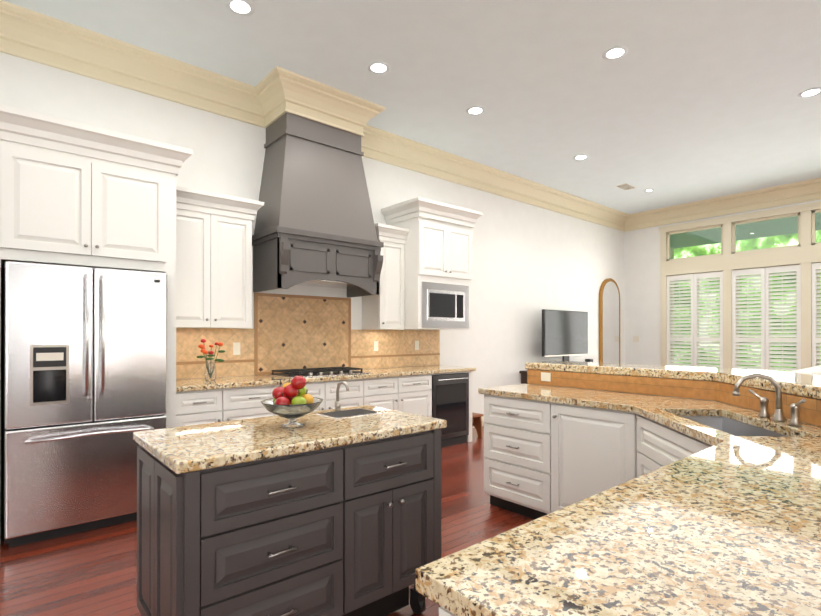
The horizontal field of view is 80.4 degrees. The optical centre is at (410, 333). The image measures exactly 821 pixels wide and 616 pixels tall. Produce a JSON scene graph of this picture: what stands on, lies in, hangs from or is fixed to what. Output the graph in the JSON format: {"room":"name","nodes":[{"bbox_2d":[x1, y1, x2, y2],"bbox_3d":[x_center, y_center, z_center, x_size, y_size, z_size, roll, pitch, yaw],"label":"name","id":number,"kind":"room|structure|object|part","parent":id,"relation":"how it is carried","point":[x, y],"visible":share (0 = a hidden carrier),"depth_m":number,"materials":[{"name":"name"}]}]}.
{"room":"kitchen","nodes":[
{"label":"kitchen","id":0,"kind":"room"},
{"bbox_2d":[0,426,534,615],"bbox_3d":[2.350,1.391,2.265,13.180,0.120,9.300,0,0,-40],"label":"floor","id":1,"kind":"structure","parent":0,"point":[93,572],"depth_m":2.92,"materials":[{"name":"brown wood"}]},
{"bbox_2d":[3,261,166,547],"bbox_3d":[-2.356,0.447,3.527,0.910,1.775,0.906,0,0,-40],"label":"fridge","id":2,"kind":"object","parent":1,"relation":"on","point":[85,373],"visible":0.9,"depth_m":3.18,"materials":[{"name":"silver metal"}]},
{"bbox_3d":[-2.077,0.147,3.231,0.769,1.085,0.092,0,0,-40],"label":"handle","id":3,"kind":"part","parent":2,"relation":"part of","materials":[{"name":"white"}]},
{"bbox_2d":[176,388,231,426],"bbox_3d":[-1.884,0.899,4.166,0.445,0.876,0.618,0,0,-40],"label":"base cabinet","id":4,"kind":"object","parent":1,"relation":"on","point":[202,406],"depth_m":3.94,"materials":[{"name":"white wood"}]},
{"bbox_2d":[232,385,282,420],"bbox_3d":[-1.561,0.900,4.440,0.638,0.876,0.618,0,0,-40],"label":"base cabinet","id":5,"kind":"object","parent":1,"relation":"on","point":[246,401],"depth_m":4.20,"materials":[{"name":"white wood"}]},
{"bbox_2d":[137,429,440,615],"bbox_3d":[-0.475,0.890,2.146,1.180,0.879,0.645,0,0,-40],"label":"base cabinet","id":6,"kind":"object","parent":1,"relation":"on","point":[354,529],"visible":0.88,"depth_m":1.85,"materials":[{"name":"grey wood"}]},
{"bbox_2d":[133,405,446,473],"bbox_3d":[-0.492,0.430,2.168,1.200,0.038,0.650,0,0,-40],"label":"countertop","id":7,"kind":"structure","parent":6,"relation":"on","point":[184,449],"depth_m":1.95,"materials":[{"name":"stone"}]},
{"bbox_2d":[261,371,322,427],"bbox_3d":[-0.525,0.288,2.161,0.272,0.244,0.272,0,0,-40],"label":"fruit bowl","id":8,"kind":"object","parent":7,"relation":"on","point":[292,401],"visible":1,"depth_m":2.12,"materials":[{"name":"clear glass"}]},
{"bbox_2d":[316,381,382,418],"bbox_3d":[-0.323,0.330,2.510,0.280,0.162,0.231,0,0,-40],"label":"prep sink","id":9,"kind":"object","parent":7,"relation":"in","point":[338,413],"visible":1,"depth_m":2.51,"materials":[{"name":"silver metal"}]},
{"bbox_2d":[305,378,371,410],"bbox_3d":[-1.020,0.901,4.900,1.018,0.876,0.618,0,0,-40],"label":"base cabinet","id":10,"kind":"object","parent":1,"relation":"on","point":[359,393],"depth_m":4.81,"materials":[{"name":"white wood"}]},
{"bbox_2d":[176,365,475,391],"bbox_3d":[-0.720,0.441,5.140,3.478,0.043,0.643,0,0,-40],"label":"countertop","id":11,"kind":"structure","parent":10,"relation":"on","point":[185,385],"depth_m":4.60,"materials":[{"name":"stone"}]},
{"bbox_2d":[197,339,224,379],"bbox_3d":[-1.784,0.233,4.357,0.245,0.367,0.129,0,0,-40],"label":"flower vase","id":12,"kind":"object","parent":11,"relation":"on","point":[210,371],"visible":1,"depth_m":4.31,"materials":[{"name":"clear glass"}]},
{"bbox_2d":[268,367,370,378],"bbox_3d":[-0.919,0.393,4.956,0.900,0.051,0.500,0,0,-40],"label":"cooktop","id":13,"kind":"object","parent":11,"relation":"in","point":[313,372],"visible":0.96,"depth_m":4.85,"materials":[{"name":"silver metal"}]},
{"bbox_2d":[372,374,431,416],"bbox_3d":[-0.339,0.903,5.479,1.005,0.876,0.618,0,0,-40],"label":"base cabinet","id":14,"kind":"object","parent":1,"relation":"on","point":[412,394],"depth_m":5.32,"materials":[{"name":"white wood"}]},
{"bbox_2d":[432,372,463,374],"bbox_3d":[0.278,0.475,6.018,0.640,0.016,0.598,0,0,-40],"label":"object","id":15,"kind":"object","parent":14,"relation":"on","point":[453,372],"depth_m":5.77,"materials":[{"name":"grey metal"}]},
{"bbox_2d":[439,606,455,615],"bbox_3d":[0.465,0.893,0.855,0.568,0.868,0.570,0,0,-40],"label":"base cabinet","id":16,"kind":"object","parent":1,"relation":"on","point":[442,611],"depth_m":0.83,"materials":[{"name":"white wood"}]},
{"bbox_2d":[430,373,468,447],"bbox_3d":[0.321,0.914,5.966,0.600,0.855,0.614,0,0,-40],"label":"beverage cooler","id":17,"kind":"object","parent":1,"relation":"on","point":[450,399],"visible":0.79,"depth_m":5.78,"materials":[{"name":"black"}]},
{"bbox_2d":[472,412,482,436],"bbox_3d":[0.757,1.196,6.332,0.240,0.295,0.300,0,0,-40],"label":"step stool","id":18,"kind":"object","parent":1,"relation":"on","point":[476,421],"visible":0.29,"depth_m":6.32,"materials":[{"name":"brown wood"}]},
{"bbox_2d":[484,394,546,518],"bbox_3d":[0.992,0.901,3.671,0.570,0.868,0.650,0,0,-40],"label":"base cabinet","id":19,"kind":"object","parent":1,"relation":"on","point":[542,458],"depth_m":3.51,"materials":[{"name":"white wood"}]},
{"bbox_2d":[416,384,820,615],"bbox_3d":[0.677,0.441,2.277,2.853,0.040,2.458,0,0,-40],"label":"countertop","id":20,"kind":"structure","parent":19,"relation":"on","point":[726,524],"depth_m":0.97,"materials":[{"name":"stone"}]},
{"bbox_2d":[681,416,788,436],"bbox_3d":[1.535,0.542,2.348,0.784,0.158,0.784,0,0,-40],"label":"sink","id":21,"kind":"object","parent":20,"relation":"in","point":[727,425],"depth_m":2.60,"materials":[{"name":"silver metal"}]},
{"bbox_2d":[732,373,805,425],"bbox_3d":[1.747,0.305,2.331,0.288,0.230,0.288,0,0,-40],"label":"faucet","id":22,"kind":"object","parent":20,"relation":"on","point":[779,416],"visible":1,"depth_m":2.32,"materials":[{"name":"silver metal"}]},
{"bbox_2d":[519,370,527,383],"bbox_3d":[2.545,0.968,7.996,1.760,0.760,0.510,0,0,-40],"label":"media console","id":23,"kind":"object","parent":1,"relation":"on","point":[523,376],"visible":0.02,"depth_m":7.59,"materials":[{"name":"brown wood"}]},
{"bbox_2d":[542,309,587,360],"bbox_3d":[2.555,0.107,7.988,1.280,0.959,0.250,0,0,-40],"label":"tv","id":24,"kind":"object","parent":23,"relation":"on","point":[565,335],"visible":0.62,"depth_m":7.91,"materials":[{"name":"black"}]},
{"bbox_2d":[547,402,678,513],"bbox_3d":[1.348,0.900,3.252,0.570,0.868,0.570,0,0,-40],"label":"base cabinet","id":25,"kind":"object","parent":1,"relation":"on","point":[582,441],"depth_m":3.06,"materials":[{"name":"white wood"}]},
{"bbox_2d":[607,458,670,489],"bbox_3d":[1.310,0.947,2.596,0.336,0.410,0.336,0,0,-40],"label":"base cabinet","id":26,"kind":"object","parent":1,"relation":"on","point":[626,471],"depth_m":2.87,"materials":[{"name":"white wood"}]},
{"bbox_2d":[527,369,820,427],"bbox_3d":[0.784,0.816,2.248,3.030,1.030,2.580,0,0,-40],"label":"backsplash","id":27,"kind":"structure","parent":1,"relation":"on","point":[810,409],"depth_m":3.19,"materials":[{"name":"brown"}]},
{"bbox_2d":[541,372,550,381],"bbox_3d":[1.107,0.356,3.974,0.004,0.070,0.090,0,0,-40],"label":"outlet","id":28,"kind":"object","parent":27,"relation":"attached to","point":[545,376],"visible":1,"depth_m":3.97,"materials":[{"name":"white plastic"}]},
{"bbox_2d":[525,361,820,399],"bbox_3d":[0.958,0.270,2.207,3.460,0.058,2.930,0,0,-40],"label":"peninsula bar","id":29,"kind":"object","parent":27,"relation":"on","point":[804,385],"visible":1,"depth_m":3.18,"materials":[{"name":"stone"}]},
{"bbox_2d":[788,365,820,375],"bbox_3d":[4.426,0.861,5.553,2.500,0.960,1.020,0,0,-40],"label":"sofa","id":30,"kind":"object","parent":1,"relation":"on","point":[815,370],"visible":0.04,"depth_m":4.96,"materials":[{"name":"white fabric"}]},
{"bbox_2d":[0,52,623,414],"bbox_3d":[-0.613,-0.514,5.756,13.180,3.710,0.150,0,0,-40],"label":"wall","id":31,"kind":"structure","parent":0,"point":[530,262],"depth_m":6.91,"materials":[{"name":"paint"}]},
{"bbox_2d":[0,105,167,272],"bbox_3d":[-2.435,-0.943,3.624,0.950,0.915,0.738,0,0,-40],"label":"upper cabinet","id":32,"kind":"object","parent":31,"relation":"attached to","point":[72,193],"depth_m":3.30,"materials":[{"name":"white wood"}]},
{"bbox_2d":[0,0,275,127],"bbox_3d":[-3.403,-2.231,3.153,5.249,0.290,0.209,0,0,-40],"label":"crown molding","id":33,"kind":"structure","parent":31,"relation":"attached to","point":[25,33],"depth_m":4.05,"materials":[{"name":"beige wood"}]},
{"bbox_2d":[176,186,263,328],"bbox_3d":[-1.799,-0.628,4.367,0.829,1.162,0.429,0,0,-40],"label":"upper cabinet","id":34,"kind":"object","parent":31,"relation":"attached to","point":[213,260],"visible":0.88,"depth_m":4.25,"materials":[{"name":"white wood"}]},
{"bbox_2d":[176,293,439,379],"bbox_3d":[-0.930,0.007,5.373,3.458,0.823,0.017,0,0,-40],"label":"tile backsplash","id":35,"kind":"structure","parent":31,"relation":"attached to","point":[295,331],"depth_m":5.16,"materials":[{"name":"tile"}]},
{"bbox_2d":[233,342,239,354],"bbox_3d":[-1.687,0.148,4.717,0.070,0.120,0.003,0,0,-40],"label":"electrical outlet plate","id":36,"kind":"object","parent":35,"relation":"attached to","point":[236,348],"depth_m":4.71,"materials":[{"name":"white plastic"}]},
{"bbox_2d":[373,341,377,350],"bbox_3d":[-0.414,0.151,5.799,0.070,0.120,0.003,0,0,-40],"label":"electrical outlet plate","id":37,"kind":"object","parent":35,"relation":"attached to","point":[375,343],"depth_m":5.79,"materials":[{"name":"white plastic"}]},
{"bbox_2d":[415,341,418,349],"bbox_3d":[0.081,0.153,6.219,0.070,0.120,0.003,0,0,-40],"label":"electrical outlet plate","id":38,"kind":"object","parent":35,"relation":"attached to","point":[416,342],"depth_m":6.22,"materials":[{"name":"white plastic"}]},
{"bbox_2d":[252,112,383,297],"bbox_3d":[-0.924,-1.389,4.959,1.200,1.956,0.663,0,0,-40],"label":"range hood","id":39,"kind":"object","parent":31,"relation":"attached to","point":[314,225],"visible":0.96,"depth_m":4.74,"materials":[{"name":"grey"}]},
{"bbox_2d":[362,223,408,329],"bbox_3d":[-0.322,-0.625,5.621,0.449,1.162,0.429,0,0,-40],"label":"upper cabinet","id":40,"kind":"object","parent":31,"relation":"attached to","point":[384,309],"visible":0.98,"depth_m":5.54,"materials":[{"name":"white wood"}]},
{"bbox_2d":[381,197,482,329],"bbox_3d":[0.271,-0.775,5.953,1.070,1.455,0.693,0,0,-40],"label":"upper cabinet","id":41,"kind":"object","parent":31,"relation":"attached to","point":[438,261],"visible":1,"depth_m":5.67,"materials":[{"name":"white wood"}]},
{"bbox_2d":[361,132,631,231],"bbox_3d":[1.756,-2.218,7.538,6.589,0.290,0.209,0,0,-40],"label":"crown molding","id":42,"kind":"structure","parent":31,"relation":"attached to","point":[399,151],"depth_m":7.00,"materials":[{"name":"beige wood"}]},
{"bbox_2d":[599,278,619,362],"bbox_3d":[3.873,-0.033,9.433,0.760,2.070,0.046,0,0,-40],"label":"mirror","id":43,"kind":"object","parent":31,"relation":"attached to","point":[609,321],"visible":0.94,"depth_m":9.38,"materials":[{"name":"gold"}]},
{"bbox_2d":[3,0,820,213],"bbox_3d":[2.350,-2.439,2.276,13.180,0.120,9.300,0,0,-40],"label":"ceiling","id":44,"kind":"structure","parent":0,"point":[683,102],"depth_m":4.40,"materials":[{"name":"paint"}]},
{"bbox_2d":[225,0,254,15],"bbox_3d":[-1.237,-2.373,3.532,0.203,0.003,0.203,0,0,41],"label":"recessed light","id":45,"kind":"object","parent":44,"relation":"in","point":[242,7],"depth_m":3.54,"materials":[{"name":"glass"}]},
{"bbox_2d":[264,66,387,143],"bbox_3d":[-0.788,-2.227,4.788,1.224,0.290,0.207,0,0,-40],"label":"crown molding","id":46,"kind":"structure","parent":44,"relation":"attached to","point":[274,94],"depth_m":4.74,"materials":[{"name":"beige wood"}]},
{"bbox_2d":[367,61,389,73],"bbox_3d":[-0.285,-2.371,4.342,0.203,0.003,0.203,0,0,41],"label":"recessed light","id":47,"kind":"object","parent":44,"relation":"in","point":[377,67],"depth_m":4.33,"materials":[{"name":"glass"}]},
{"bbox_2d":[466,106,484,114],"bbox_3d":[0.690,-2.368,5.170,0.203,0.003,0.203,0,0,41],"label":"recessed light","id":48,"kind":"object","parent":44,"relation":"in","point":[475,110],"depth_m":5.16,"materials":[{"name":"paint"}]},
{"bbox_2d":[573,155,588,159],"bbox_3d":[2.291,-2.364,6.530,0.203,0.003,0.203,0,0,41],"label":"recessed light","id":49,"kind":"object","parent":44,"relation":"in","point":[579,157],"depth_m":6.53,"materials":[{"name":"paint"}]},
{"bbox_2d":[602,46,627,59],"bbox_3d":[1.733,-2.371,4.113,0.203,0.003,0.203,0,0,41],"label":"recessed light","id":50,"kind":"object","parent":44,"relation":"in","point":[617,52],"depth_m":4.11,"materials":[{"name":"paint"}]},
{"bbox_2d":[616,183,636,189],"bbox_3d":[3.474,-2.357,7.825,0.340,0.010,0.180,0,0,-40],"label":"ceiling vent","id":51,"kind":"object","parent":44,"relation":"in","point":[626,186],"visible":1,"depth_m":7.79,"materials":[{"name":"white metal"}]},
{"bbox_2d":[798,87,820,97],"bbox_3d":[3.944,-2.369,4.786,0.203,0.003,0.203,0,0,41],"label":"recessed light","id":52,"kind":"object","parent":44,"relation":"in","point":[811,92],"depth_m":4.80,"materials":[{"name":"paint"}]},
{"bbox_2d":[624,199,820,364],"bbox_3d":[7.314,-0.511,6.489,0.150,3.710,9.000,0,0,-40],"label":"wall","id":53,"kind":"structure","parent":0,"point":[642,307],"depth_m":9.58,"materials":[{"name":"paint"}]},
{"bbox_2d":[633,336,638,341],"bbox_3d":[4.495,0.113,9.683,0.004,0.120,0.120,0,0,-40],"label":"switch plate","id":54,"kind":"object","parent":53,"relation":"attached to","point":[635,338],"visible":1,"depth_m":9.68,"materials":[{"name":"white plastic"}]},
{"bbox_2d":[628,178,820,230],"bbox_3d":[7.186,-2.222,6.385,0.186,0.290,8.999,0,0,-40],"label":"crown molding","id":55,"kind":"structure","parent":53,"relation":"attached to","point":[807,190],"depth_m":8.36,"materials":[{"name":"beige wood"}]},
{"bbox_2d":[659,201,820,370],"bbox_3d":[6.257,-0.343,7.671,0.170,3.380,4.430,0,0,-40],"label":"window","id":56,"kind":"structure","parent":53,"relation":"in","point":[805,252],"depth_m":8.33,"materials":[{"name":"beige wood"}]},
{"bbox_2d":[667,263,820,371],"bbox_3d":[6.240,0.072,7.655,0.059,2.330,4.184,0,0,-40],"label":"window shutters","id":57,"kind":"object","parent":56,"relation":"attached to","point":[694,339],"visible":0.77,"depth_m":8.27,"materials":[{"name":"white wood"}]},
{"label":"outside","id":58,"kind":"structure","parent":0,"visible":0},
{"bbox_2d":[670,213,820,362],"bbox_3d":[7.335,-0.325,8.587,2.300,3.550,6.390,0,0,-40],"label":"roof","id":59,"kind":"structure","parent":58,"point":[788,224],"depth_m":9.76,"materials":[{"name":"green"}]},
{"bbox_2d":[674,230,820,371],"bbox_3d":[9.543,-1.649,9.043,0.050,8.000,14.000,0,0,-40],"label":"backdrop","id":60,"kind":"structure","parent":58,"point":[678,252],"depth_m":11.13,"materials":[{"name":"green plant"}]}
]}

